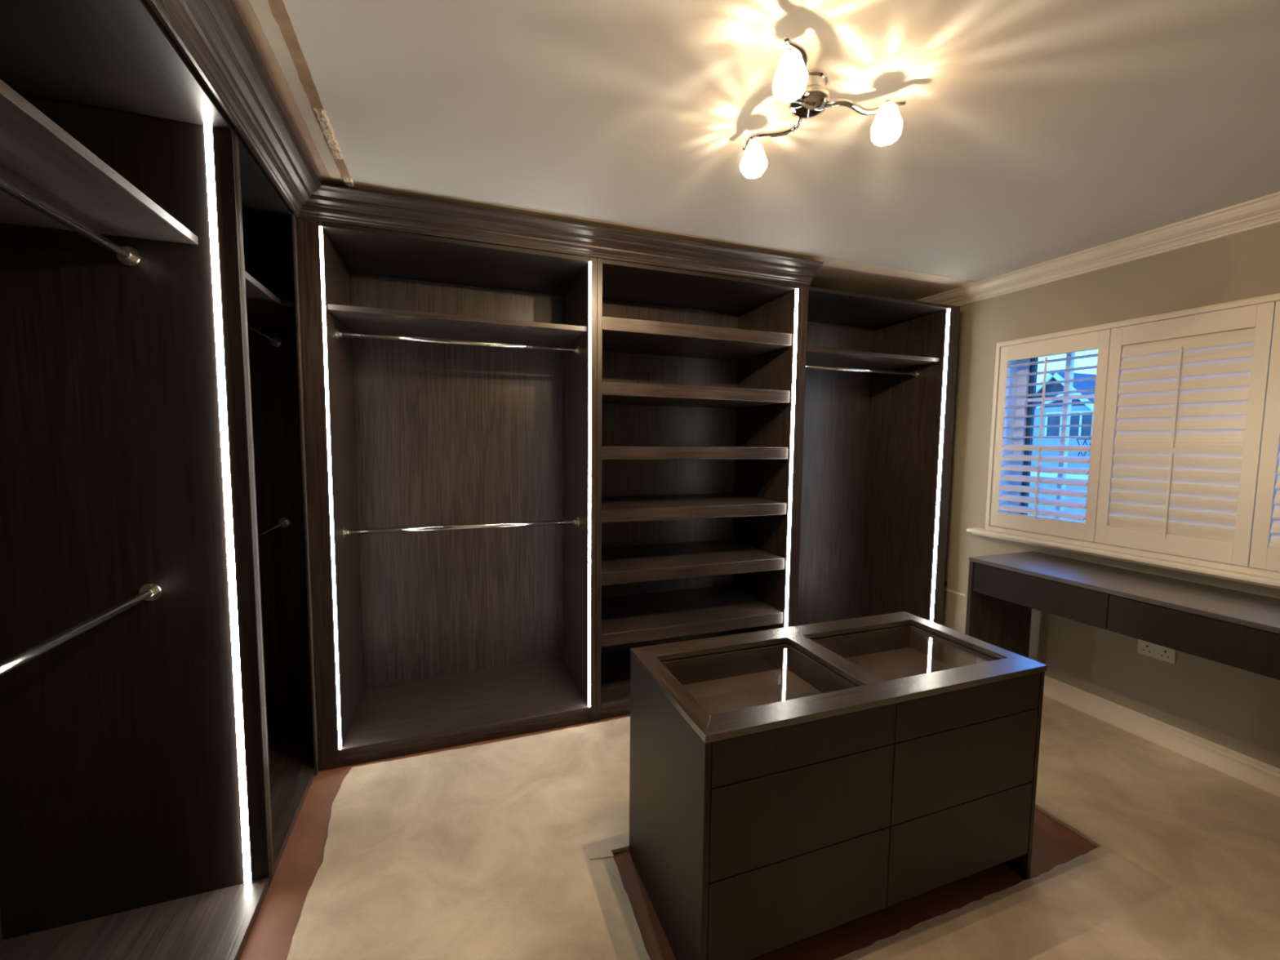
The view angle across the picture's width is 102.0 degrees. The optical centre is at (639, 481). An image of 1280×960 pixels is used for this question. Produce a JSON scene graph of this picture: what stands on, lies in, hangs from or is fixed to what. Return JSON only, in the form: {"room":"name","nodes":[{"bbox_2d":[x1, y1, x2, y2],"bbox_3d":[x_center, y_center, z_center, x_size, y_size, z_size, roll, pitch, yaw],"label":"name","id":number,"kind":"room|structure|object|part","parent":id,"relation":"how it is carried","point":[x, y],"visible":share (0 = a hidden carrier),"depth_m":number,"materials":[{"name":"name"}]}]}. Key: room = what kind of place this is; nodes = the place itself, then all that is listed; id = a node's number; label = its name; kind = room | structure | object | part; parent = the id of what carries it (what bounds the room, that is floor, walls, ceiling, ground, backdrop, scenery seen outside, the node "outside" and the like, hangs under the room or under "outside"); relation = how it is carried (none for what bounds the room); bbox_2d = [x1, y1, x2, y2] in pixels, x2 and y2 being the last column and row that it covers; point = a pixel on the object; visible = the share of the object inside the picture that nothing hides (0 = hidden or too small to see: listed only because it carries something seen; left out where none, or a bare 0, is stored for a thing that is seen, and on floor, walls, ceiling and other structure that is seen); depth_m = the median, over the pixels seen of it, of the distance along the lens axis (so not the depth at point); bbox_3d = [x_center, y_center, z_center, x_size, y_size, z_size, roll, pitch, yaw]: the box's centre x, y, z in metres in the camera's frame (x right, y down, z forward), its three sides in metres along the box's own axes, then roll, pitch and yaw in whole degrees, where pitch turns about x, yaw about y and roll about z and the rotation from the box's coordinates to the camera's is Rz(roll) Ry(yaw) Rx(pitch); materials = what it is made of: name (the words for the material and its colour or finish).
{"room":"walk-in closet","nodes":[
{"label":"walk-in closet","id":0,"kind":"room"},
{"bbox_2d":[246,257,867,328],"bbox_3d":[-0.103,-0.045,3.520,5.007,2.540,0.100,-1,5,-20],"label":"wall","id":1,"kind":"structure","parent":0,"point":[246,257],"depth_m":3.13,"materials":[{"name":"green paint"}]},
{"bbox_2d":[353,182,977,300],"bbox_3d":[0.362,-1.281,3.100,3.557,0.002,0.816,-1,5,-20],"label":"trim","id":2,"kind":"structure","parent":1,"relation":"attached to","point":[833,273],"depth_m":3.13,"materials":[{"name":"beige paint"}]},
{"bbox_2d":[239,714,1097,959],"bbox_3d":[0.654,1.443,1.515,5.007,0.100,4.600,-1,5,-20],"label":"floor","id":3,"kind":"structure","parent":0,"point":[270,937],"depth_m":1.73,"materials":[{"name":"brown wood"}]},
{"bbox_2d":[0,0,271,959],"bbox_3d":[-1.314,0.201,0.903,0.667,2.434,1.388,-1,5,-20],"label":"wardrobe","id":4,"kind":"object","parent":3,"relation":"on","point":[135,819],"visible":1,"depth_m":1.52,"materials":[{"name":"black wood"}]},
{"bbox_3d":[-1.623,0.218,0.791,0.012,2.412,1.388,-1,5,-20],"label":"panel","id":5,"kind":"part","parent":4,"relation":"part of","materials":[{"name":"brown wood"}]},
{"bbox_3d":[-1.244,-0.597,0.875,0.025,0.025,1.302,-1,5,-20],"label":"hanging rail","id":6,"kind":"part","parent":4,"relation":"part of","materials":[{"name":"silver metal"}]},
{"bbox_3d":[-1.253,0.383,0.952,0.025,0.025,1.302,-1,5,-20],"label":"hanging rail","id":7,"kind":"part","parent":4,"relation":"part of","materials":[{"name":"silver metal"}]},
{"bbox_2d":[0,79,198,244],"bbox_3d":[-1.351,-0.659,0.831,0.557,0.024,1.309,-1,5,-20],"label":"shelf","id":8,"kind":"object","parent":4,"relation":"attached to","point":[37,155],"depth_m":1.20,"materials":[{"name":"brown wood"}]},
{"bbox_3d":[-1.302,-1.002,0.821,0.654,0.022,1.309,-1,5,-20],"label":"panel","id":9,"kind":"part","parent":4,"relation":"part of","materials":[{"name":"brown wood"}]},
{"bbox_3d":[-1.324,1.396,1.008,0.654,0.035,1.309,-1,5,-20],"label":"panel","id":10,"kind":"part","parent":4,"relation":"part of","materials":[{"name":"brown wood"}]},
{"bbox_2d":[235,128,319,879],"bbox_3d":[-1.765,0.099,2.154,0.678,2.434,1.279,-1,5,-20],"label":"wardrobe","id":11,"kind":"object","parent":3,"relation":"on","point":[268,224],"visible":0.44,"depth_m":2.69,"materials":[{"name":"brown wood"}]},
{"bbox_3d":[-1.550,0.147,1.565,0.655,2.434,0.022,-1,5,-20],"label":"panel","id":12,"kind":"part","parent":11,"relation":"part of","materials":[{"name":"brown wood"}]},
{"bbox_3d":[-1.686,-0.680,2.125,0.025,0.025,1.236,-1,5,-20],"label":"hanging rail","id":13,"kind":"part","parent":11,"relation":"part of","materials":[{"name":"silver metal"}]},
{"bbox_3d":[-1.750,-1.103,2.066,0.666,0.022,1.244,-1,5,-20],"label":"panel","id":14,"kind":"part","parent":11,"relation":"part of","materials":[{"name":"brown wood"}]},
{"bbox_2d":[244,271,296,331],"bbox_3d":[-1.753,-0.752,2.094,0.666,0.024,1.244,-1,5,-20],"label":"shelf","id":15,"kind":"object","parent":11,"relation":"attached to","point":[266,312],"depth_m":2.27,"materials":[{"name":"brown wood"}]},
{"bbox_3d":[-1.695,0.268,2.199,0.025,0.025,1.236,-1,5,-20],"label":"hanging rail","id":16,"kind":"part","parent":11,"relation":"part of","materials":[{"name":"silver metal"}]},
{"bbox_3d":[-1.976,0.061,2.750,0.666,2.412,0.012,-1,5,-20],"label":"panel","id":17,"kind":"part","parent":11,"relation":"part of","materials":[{"name":"brown wood"}]},
{"bbox_3d":[-1.773,1.294,2.253,0.666,0.035,1.244,-1,5,-20],"label":"panel","id":18,"kind":"part","parent":11,"relation":"part of","materials":[{"name":"brown wood"}]},
{"bbox_3d":[-1.441,0.107,2.238,0.010,2.411,0.050,-1,5,-20],"label":"corner post","id":19,"kind":"part","parent":11,"relation":"part of","materials":[{"name":"brown wood"}]},
{"bbox_2d":[297,217,596,771],"bbox_3d":[-0.945,0.070,2.778,1.288,2.411,0.671,-1,5,-20],"label":"wardrobe","id":20,"kind":"object","parent":3,"relation":"on","point":[451,429],"visible":1,"depth_m":2.94,"materials":[{"name":"brown wood"}]},
{"bbox_3d":[-1.510,0.080,2.574,0.088,2.411,0.670,-1,5,-20],"label":"panel","id":21,"kind":"part","parent":20,"relation":"part of","materials":[{"name":"brown wood"}]},
{"bbox_3d":[-0.908,-1.121,2.688,1.162,0.022,0.653,-1,5,-20],"label":"panel","id":22,"kind":"part","parent":20,"relation":"part of","materials":[{"name":"brown wood"}]},
{"bbox_2d":[326,303,586,346],"bbox_3d":[-0.920,-0.794,2.736,1.162,0.024,0.605,-1,5,-20],"label":"shelf","id":23,"kind":"object","parent":20,"relation":"attached to","point":[349,318],"depth_m":2.61,"materials":[{"name":"brown wood"}]},
{"bbox_3d":[-1.034,0.055,3.094,1.162,2.389,0.012,-1,5,-20],"label":"panel","id":24,"kind":"part","parent":20,"relation":"part of","materials":[{"name":"brown wood"}]},
{"bbox_3d":[-0.880,-0.705,2.633,1.154,0.025,0.025,-1,5,-20],"label":"hanging rail","id":25,"kind":"part","parent":20,"relation":"part of","materials":[{"name":"silver metal"}]},
{"bbox_3d":[-0.889,0.236,2.706,1.154,0.025,0.025,-1,5,-20],"label":"hanging rail","id":26,"kind":"part","parent":20,"relation":"part of","materials":[{"name":"silver metal"}]},
{"bbox_3d":[-0.930,1.198,2.868,1.162,0.022,0.655,-1,5,-20],"label":"panel","id":27,"kind":"part","parent":20,"relation":"part of","materials":[{"name":"brown wood"}]},
{"bbox_3d":[-0.358,0.059,2.992,0.038,2.411,0.670,-1,5,-20],"label":"panel","id":28,"kind":"part","parent":20,"relation":"part of","materials":[{"name":"brown wood"}]},
{"bbox_2d":[595,257,802,720],"bbox_3d":[0.241,0.047,3.209,1.234,2.411,0.671,-1,5,-20],"label":"shelving unit","id":29,"kind":"object","parent":3,"relation":"on","point":[697,411],"visible":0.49,"depth_m":3.24,"materials":[{"name":"brown wood"}]},
{"bbox_2d":[151,0,823,285],"bbox_3d":[0.123,-1.099,1.648,2.570,0.113,2.000,-1,5,-20],"label":"crown molding","id":30,"kind":"structure","parent":29,"relation":"on","point":[214,34],"depth_m":2.17,"materials":[{"name":"brown wood"}]},
{"bbox_3d":[-1.021,-1.077,1.232,0.119,0.113,2.001,-1,5,-20],"label":"moulding","id":31,"kind":"part","parent":30,"relation":"part of","materials":[{"name":"brown wood"}]},
{"bbox_3d":[-0.198,-1.164,2.530,2.570,0.101,0.119,-1,5,-20],"label":"moulding","id":32,"kind":"part","parent":30,"relation":"part of","materials":[{"name":"brown wood"}]},
{"bbox_3d":[-0.326,0.058,3.004,0.027,2.411,0.670,-1,5,-20],"label":"panel","id":33,"kind":"part","parent":29,"relation":"part of","materials":[{"name":"brown wood"}]},
{"bbox_3d":[0.228,1.176,3.289,1.168,0.022,0.655,-1,5,-20],"label":"panel","id":34,"kind":"part","parent":29,"relation":"part of","materials":[{"name":"brown wood"}]},
{"bbox_3d":[0.124,0.033,3.514,1.168,2.389,0.012,-1,5,-20],"label":"panel","id":35,"kind":"part","parent":29,"relation":"part of","materials":[{"name":"brown wood"}]},
{"bbox_3d":[0.222,0.819,3.268,1.156,0.068,0.637,-1,5,-20],"label":"shelf","id":36,"kind":"part","parent":29,"relation":"part of","materials":[{"name":"brown wood"}]},
{"bbox_3d":[0.225,0.484,3.241,1.156,0.068,0.637,-1,5,-20],"label":"shelf","id":37,"kind":"part","parent":29,"relation":"part of","materials":[{"name":"brown wood"}]},
{"bbox_3d":[0.228,0.150,3.215,1.156,0.068,0.637,-1,5,-20],"label":"shelf","id":38,"kind":"part","parent":29,"relation":"part of","materials":[{"name":"brown wood"}]},
{"bbox_3d":[0.231,-0.182,3.189,1.156,0.068,0.637,-1,5,-20],"label":"shelf","id":39,"kind":"part","parent":29,"relation":"part of","materials":[{"name":"brown wood"}]},
{"bbox_3d":[0.234,-0.515,3.163,1.156,0.068,0.637,-1,5,-20],"label":"shelf","id":40,"kind":"part","parent":29,"relation":"part of","materials":[{"name":"brown wood"}]},
{"bbox_3d":[0.238,-0.845,3.138,1.156,0.068,0.637,-1,5,-20],"label":"shelf","id":41,"kind":"part","parent":29,"relation":"part of","materials":[{"name":"brown wood"}]},
{"bbox_3d":[0.249,-1.143,3.109,1.168,0.022,0.653,-1,5,-20],"label":"panel","id":42,"kind":"part","parent":29,"relation":"part of","materials":[{"name":"brown wood"}]},
{"bbox_3d":[0.803,0.037,3.414,0.037,2.411,0.670,-1,5,-20],"label":"panel","id":43,"kind":"part","parent":29,"relation":"part of","materials":[{"name":"brown wood"}]},
{"bbox_2d":[286,695,1279,959],"bbox_3d":[1.055,1.407,1.281,3.768,0.014,3.652,-1,5,-20],"label":"carpet","id":44,"kind":"object","parent":3,"relation":"on","point":[476,852],"visible":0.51,"depth_m":1.82,"materials":[{"name":"beige carpet"}]},
{"bbox_2d":[587,851,613,860],"bbox_3d":[-0.140,1.341,1.859,0.090,0.004,0.024,0,5,-10],"label":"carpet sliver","id":45,"kind":"object","parent":44,"relation":"on","point":[604,855],"visible":1,"depth_m":1.85,"materials":[{"name":"beige carpet"}]},
{"bbox_2d":[964,551,1279,679],"bbox_3d":[2.419,0.912,2.282,0.546,0.842,1.710,-1,5,-20],"label":"desk","id":46,"kind":"object","parent":44,"relation":"on","point":[1237,628],"visible":0.85,"depth_m":2.36,"materials":[{"name":"brown wood"}]},
{"bbox_3d":[2.123,0.859,3.066,0.522,0.820,0.024,-1,5,-20],"label":"panel","id":47,"kind":"part","parent":46,"relation":"part of","materials":[{"name":"brown wood"}]},
{"bbox_3d":[2.184,0.562,2.706,0.392,0.164,0.638,-1,5,-20],"label":"drawer","id":48,"kind":"part","parent":46,"relation":"part of","materials":[{"name":"brown wood"}]},
{"bbox_3d":[2.467,0.625,1.933,0.392,0.164,1.006,-1,5,-20],"label":"drawer","id":49,"kind":"part","parent":46,"relation":"part of","materials":[{"name":"brown wood"}]},
{"bbox_2d":[629,611,1047,959],"bbox_3d":[0.660,0.985,1.818,1.275,0.765,0.582,-1,5,-20],"label":"drawer unit","id":50,"kind":"object","parent":3,"relation":"on","point":[788,785],"visible":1,"depth_m":1.56,"materials":[{"name":"brown wood"}]},
{"bbox_3d":[0.070,1.007,1.604,0.018,0.744,0.578,-1,5,-20],"label":"panel","id":51,"kind":"part","parent":50,"relation":"part of","materials":[{"name":"brown wood"}]},
{"bbox_2d":[661,643,857,715],"bbox_3d":[0.372,0.686,1.686,0.551,0.098,0.420,-1,5,-20],"label":"display tray","id":52,"kind":"object","parent":50,"relation":"in","point":[726,682],"depth_m":1.83,"materials":[{"name":"clear glass"}]},
{"bbox_3d":[0.580,0.595,2.019,1.274,0.020,0.091,-1,5,-20],"label":"rail","id":53,"kind":"part","parent":50,"relation":"part of","materials":[{"name":"brown wood"}]},
{"bbox_3d":[0.563,0.964,2.077,1.231,0.724,0.018,-1,5,-20],"label":"panel","id":54,"kind":"part","parent":50,"relation":"part of","materials":[{"name":"brown wood"}]},
{"bbox_3d":[0.458,1.164,1.461,0.603,0.257,0.019,-1,5,-20],"label":"drawer","id":55,"kind":"part","parent":50,"relation":"part of","materials":[{"name":"brown wood"}]},
{"bbox_3d":[0.461,0.905,1.441,0.603,0.255,0.019,-1,5,-20],"label":"drawer","id":56,"kind":"part","parent":50,"relation":"part of","materials":[{"name":"brown wood"}]},
{"bbox_3d":[0.463,0.714,1.426,0.603,0.123,0.019,-1,5,-20],"label":"drawer","id":57,"kind":"part","parent":50,"relation":"part of","materials":[{"name":"brown wood"}]},
{"bbox_3d":[0.748,0.633,1.557,1.274,0.020,0.087,-1,5,-20],"label":"rail","id":58,"kind":"part","parent":50,"relation":"part of","materials":[{"name":"brown wood"}]},
{"bbox_2d":[799,625,996,686],"bbox_3d":[0.948,0.675,1.895,0.562,0.098,0.420,-1,5,-20],"label":"display tray","id":59,"kind":"object","parent":50,"relation":"in","point":[890,654],"depth_m":2.05,"materials":[{"name":"clear glass"}]},
{"bbox_3d":[1.036,1.153,1.671,0.621,0.257,0.019,-1,5,-20],"label":"drawer","id":60,"kind":"part","parent":50,"relation":"part of","materials":[{"name":"brown wood"}]},
{"bbox_3d":[1.039,0.895,1.651,0.621,0.255,0.019,-1,5,-20],"label":"drawer","id":61,"kind":"part","parent":50,"relation":"part of","materials":[{"name":"brown wood"}]},
{"bbox_3d":[1.040,0.703,1.636,0.621,0.123,0.019,-1,5,-20],"label":"drawer","id":62,"kind":"part","parent":50,"relation":"part of","materials":[{"name":"brown wood"}]},
{"bbox_3d":[1.245,0.985,2.031,0.018,0.744,0.578,-1,5,-20],"label":"panel","id":63,"kind":"part","parent":50,"relation":"part of","materials":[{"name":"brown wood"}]},
{"bbox_2d":[791,285,959,626],"bbox_3d":[1.410,0.025,3.635,1.254,2.411,0.671,-1,5,-20],"label":"wardrobe","id":64,"kind":"object","parent":3,"relation":"on","point":[876,403],"visible":0.54,"depth_m":3.86,"materials":[{"name":"brown wood"}]},
{"bbox_3d":[0.840,0.036,3.428,0.041,2.411,0.670,-1,5,-20],"label":"panel","id":65,"kind":"part","parent":64,"relation":"part of","materials":[{"name":"brown wood"}]},
{"bbox_3d":[1.273,0.012,3.932,1.116,2.389,0.012,-1,5,-20],"label":"panel","id":66,"kind":"part","parent":64,"relation":"part of","materials":[{"name":"brown wood"}]},
{"bbox_3d":[1.426,-0.749,3.471,1.108,0.025,0.025,-1,5,-20],"label":"hanging rail","id":67,"kind":"part","parent":64,"relation":"part of","materials":[{"name":"silver metal"}]},
{"bbox_2d":[805,346,939,369],"bbox_3d":[1.387,-0.830,3.575,1.116,0.024,0.605,-1,5,-20],"label":"shelf","id":68,"kind":"object","parent":64,"relation":"attached to","point":[815,356],"depth_m":3.46,"materials":[{"name":"brown wood"}]},
{"bbox_3d":[1.398,-1.165,3.526,1.116,0.022,0.653,-1,5,-20],"label":"panel","id":69,"kind":"part","parent":64,"relation":"part of","materials":[{"name":"brown wood"}]},
{"bbox_3d":[1.954,0.015,3.833,0.096,2.411,0.670,-1,5,-20],"label":"panel","id":70,"kind":"part","parent":64,"relation":"part of","materials":[{"name":"brown wood"}]},
{"bbox_2d":[248,0,1279,281],"bbox_3d":[0.679,-1.189,1.310,5.007,0.100,4.600,-1,5,-20],"label":"ceiling","id":71,"kind":"structure","parent":0,"point":[1033,132],"depth_m":1.64,"materials":[{"name":"paint"}]},
{"bbox_2d":[146,0,331,181],"bbox_3d":[-0.943,-1.075,0.300,0.664,0.002,3.600,-1,5,-20],"label":"trim","id":72,"kind":"structure","parent":71,"relation":"attached to","point":[245,9],"depth_m":1.50,"materials":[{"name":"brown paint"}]},
{"bbox_2d":[251,0,343,182],"bbox_3d":[-0.605,-1.081,0.423,0.051,0.002,3.600,-1,5,-20],"label":"trim","id":73,"kind":"structure","parent":71,"relation":"attached to","point":[262,7],"depth_m":1.50,"materials":[{"name":"beige paint"}]},
{"bbox_2d":[267,0,350,182],"bbox_3d":[-0.580,-1.082,0.438,0.037,0.004,3.610,-1,5,-20],"label":"trim","id":74,"kind":"structure","parent":71,"relation":"attached to","point":[279,12],"depth_m":1.42,"materials":[{"name":"brown paint"}]},
{"bbox_2d":[312,106,343,159],"bbox_3d":[-1.067,-1.187,1.778,0.042,0.013,0.313,-1,5,-20],"label":"lump","id":75,"kind":"object","parent":71,"relation":"attached to","point":[323,120],"visible":1,"depth_m":1.75,"materials":[{"name":"beige"}]},
{"bbox_2d":[342,176,354,186],"bbox_3d":[-1.181,-1.213,2.097,0.043,0.013,0.083,-1,5,-20],"label":"lump","id":76,"kind":"object","parent":71,"relation":"attached to","point":[348,181],"visible":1,"depth_m":2.09,"materials":[{"name":"beige"}]},
{"bbox_2d":[739,35,906,178],"bbox_3d":[0.497,-1.074,1.549,0.476,0.170,0.466,-1,5,-20],"label":"ceiling light","id":77,"kind":"object","parent":71,"relation":"attached to","point":[807,95],"visible":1,"depth_m":1.47,"materials":[{"name":"white glass"}]},
{"bbox_3d":[0.373,-1.054,1.700,0.084,0.105,0.084,0,5,-9],"label":"lamp shade","id":78,"kind":"part","parent":77,"relation":"part of","materials":[{"name":"white glass"}]},
{"bbox_3d":[0.413,-1.098,1.632,0.056,0.034,0.250,-3,6,-41],"label":"arm","id":79,"kind":"part","parent":77,"relation":"part of","materials":[{"name":"silver metal"}]},
{"bbox_3d":[0.380,-1.024,1.310,0.084,0.105,0.084,-3,6,-38],"label":"lamp shade","id":80,"kind":"part","parent":77,"relation":"part of","materials":[{"name":"white glass"}]},
{"bbox_3d":[0.417,-1.077,1.373,0.056,0.034,0.250,2,5,18],"label":"arm","id":81,"kind":"part","parent":77,"relation":"part of","materials":[{"name":"silver metal"}]},
{"bbox_3d":[0.490,-1.137,1.500,0.100,0.038,0.100,-1,5,-20],"label":"ceiling plate","id":82,"kind":"part","parent":77,"relation":"part of","materials":[{"name":"silver metal"}]},
{"bbox_3d":[0.640,-1.085,1.500,0.250,0.034,0.056,0,5,-9],"label":"arm","id":83,"kind":"part","parent":77,"relation":"part of","materials":[{"name":"silver metal"}]},
{"bbox_3d":[0.715,-1.036,1.503,0.085,0.105,0.085,-1,5,-20],"label":"lamp shade","id":84,"kind":"part","parent":77,"relation":"part of","materials":[{"name":"white glass"}]},
{"bbox_2d":[942,222,1279,768],"bbox_3d":[2.878,0.085,2.216,0.300,2.540,4.600,-1,5,-20],"label":"wall","id":85,"kind":"structure","parent":0,"point":[1237,709],"depth_m":2.75,"materials":[{"name":"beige paint"}]},
{"bbox_2d":[943,588,965,595],"bbox_3d":[2.175,0.770,3.740,0.006,0.010,0.370,-1,5,-20],"label":"cable trunking","id":86,"kind":"object","parent":85,"relation":"attached to","point":[954,592],"visible":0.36,"depth_m":3.64,"materials":[{"name":"white paint"}]},
{"bbox_2d":[1000,360,1018,512],"bbox_3d":[2.738,-0.221,2.589,0.298,1.160,1.750,-1,5,-20],"label":"trim","id":87,"kind":"structure","parent":85,"relation":"attached to","point":[1013,371],"depth_m":3.39,"materials":[{"name":"white paint"}]},
{"bbox_2d":[989,328,1111,542],"bbox_3d":[2.381,-0.260,3.050,0.079,1.138,0.582,-1,5,-20],"label":"shutter panel","id":88,"kind":"object","parent":85,"relation":"attached to","point":[1100,340],"visible":1,"depth_m":3.01,"materials":[{"name":"white paint"}]},
{"bbox_3d":[2.350,0.010,3.061,0.009,0.417,0.011,-1,5,-20],"label":"tilt rod","id":89,"kind":"part","parent":88,"relation":"part of","materials":[{"name":"white paint"}]},
{"bbox_3d":[2.381,0.259,3.092,0.026,0.097,0.481,-1,5,-20],"label":"rail","id":90,"kind":"part","parent":88,"relation":"part of","materials":[{"name":"white paint"}]},
{"bbox_3d":[2.351,-0.482,3.021,0.009,0.480,0.011,-1,5,-20],"label":"tilt rod","id":91,"kind":"part","parent":88,"relation":"part of","materials":[{"name":"white paint"}]},
{"bbox_3d":[2.391,-0.780,3.011,0.026,0.094,0.481,-1,5,-20],"label":"rail","id":92,"kind":"part","parent":88,"relation":"part of","materials":[{"name":"white paint"}]},
{"bbox_2d":[1008,352,1094,519],"bbox_3d":[2.792,-0.222,2.608,0.070,1.160,1.758,-1,5,-20],"label":"window","id":93,"kind":"structure","parent":85,"relation":"in","point":[1067,397],"depth_m":3.33,"materials":[{"name":"white wood"}]},
{"bbox_3d":[2.792,-0.222,2.608,0.070,1.160,1.758,-1,5,-20],"label":"frame","id":94,"kind":"part","parent":93,"relation":"part of","materials":[{"name":"white wood"}]},
{"bbox_2d":[915,191,1279,306],"bbox_3d":[2.696,-1.131,2.051,0.112,0.094,4.400,-1,5,-20],"label":"trim","id":95,"kind":"structure","parent":85,"relation":"attached to","point":[1263,211],"depth_m":2.62,"materials":[{"name":"white paint"}]},
{"bbox_2d":[966,527,1279,589],"bbox_3d":[2.546,0.405,2.565,0.096,0.044,1.921,-1,5,-20],"label":"trim","id":96,"kind":"structure","parent":85,"relation":"attached to","point":[1188,568],"depth_m":2.59,"materials":[{"name":"white paint"}]},
{"bbox_2d":[985,293,1279,579],"bbox_3d":[2.581,-0.216,2.519,0.040,1.201,1.783,-1,5,-20],"label":"trim","id":97,"kind":"structure","parent":85,"relation":"attached to","point":[1273,297],"depth_m":2.70,"materials":[{"name":"white paint"}]},
{"bbox_2d":[1137,639,1176,663],"bbox_3d":[2.587,0.844,2.597,0.013,0.086,0.147,-1,5,-20],"label":"double socket","id":98,"kind":"object","parent":85,"relation":"attached to","point":[1160,652],"visible":0.74,"depth_m":2.59,"materials":[{"name":"beige plastic"}]},
{"bbox_2d":[1043,675,1279,796],"bbox_3d":[2.716,1.290,2.256,0.020,0.128,4.400,-1,5,-20],"label":"baseboard","id":99,"kind":"structure","parent":85,"relation":"attached to","point":[1263,775],"depth_m":2.54,"materials":[{"name":"white paint"}]},
{"bbox_2d":[1094,301,1275,566],"bbox_3d":[2.583,-0.215,2.505,0.031,1.138,0.579,-1,5,-20],"label":"shutter panel","id":100,"kind":"object","parent":85,"relation":"attached to","point":[1185,400],"visible":1,"depth_m":2.46,"materials":[{"name":"white paint"}]},
{"bbox_3d":[2.570,0.070,2.523,0.009,0.417,0.011,-1,5,-20],"label":"tilt rod","id":101,"kind":"part","parent":100,"relation":"part of","materials":[{"name":"white paint"}]},
{"bbox_3d":[2.580,0.304,2.546,0.026,0.097,0.478,-1,5,-20],"label":"rail","id":102,"kind":"part","parent":100,"relation":"part of","materials":[{"name":"white paint"}]},
{"bbox_3d":[2.575,-0.402,2.486,0.009,0.480,0.011,-1,5,-20],"label":"tilt rod","id":103,"kind":"part","parent":100,"relation":"part of","materials":[{"name":"white paint"}]},
{"bbox_3d":[2.590,-0.735,2.465,0.026,0.094,0.478,-1,5,-20],"label":"rail","id":104,"kind":"part","parent":100,"relation":"part of","materials":[{"name":"white paint"}]},
{"bbox_2d":[1248,300,1279,572],"bbox_3d":[2.775,-0.172,1.971,0.036,1.138,0.553,-1,5,-20],"label":"shutter panel","id":105,"kind":"object","parent":85,"relation":"attached to","point":[1264,553],"visible":1,"depth_m":2.21,"materials":[{"name":"white paint"}]},
{"bbox_3d":[2.775,0.347,2.014,0.026,0.097,0.452,-1,5,-20],"label":"rail","id":106,"kind":"part","parent":105,"relation":"part of","materials":[{"name":"white paint"}]},
{"label":"outside","id":107,"kind":"structure","parent":0,"visible":0},
{"bbox_3d":[26.726,2.211,34.047,65.400,0.200,100.000,-1,5,-20],"label":"ground","id":108,"kind":"structure","parent":107,"visible":0},
{"bbox_2d":[1027,372,1096,522],"bbox_3d":[16.316,0.138,14.358,8.340,6.800,8.550,-1,5,-20],"label":"house","id":109,"kind":"structure","parent":108,"relation":"on","point":[1088,384],"depth_m":15.39,"materials":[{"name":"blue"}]},
{"bbox_3d":[12.693,-1.731,15.883,0.020,0.680,0.370,-1,5,-20],"label":"pane","id":110,"kind":"part","parent":109,"relation":"part of","materials":[{"name":"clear glass"}]},
{"bbox_3d":[12.941,-1.676,15.204,0.020,0.680,0.580,-1,5,-20],"label":"pane","id":111,"kind":"part","parent":109,"relation":"part of","materials":[{"name":"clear glass"}]},
{"bbox_2d":[1075,438,1091,456],"bbox_3d":[12.651,-0.899,14.756,0.360,0.644,0.240,-1,5,-20],"label":"folding chair","id":112,"kind":"object","parent":109,"relation":"on","point":[1084,439],"visible":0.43,"depth_m":14.73,"materials":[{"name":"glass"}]},
{"bbox_3d":[12.653,-1.205,14.732,0.360,0.030,0.240,-1,5,-20],"label":"seat","id":113,"kind":"part","parent":112,"relation":"part of","materials":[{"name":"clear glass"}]}
]}

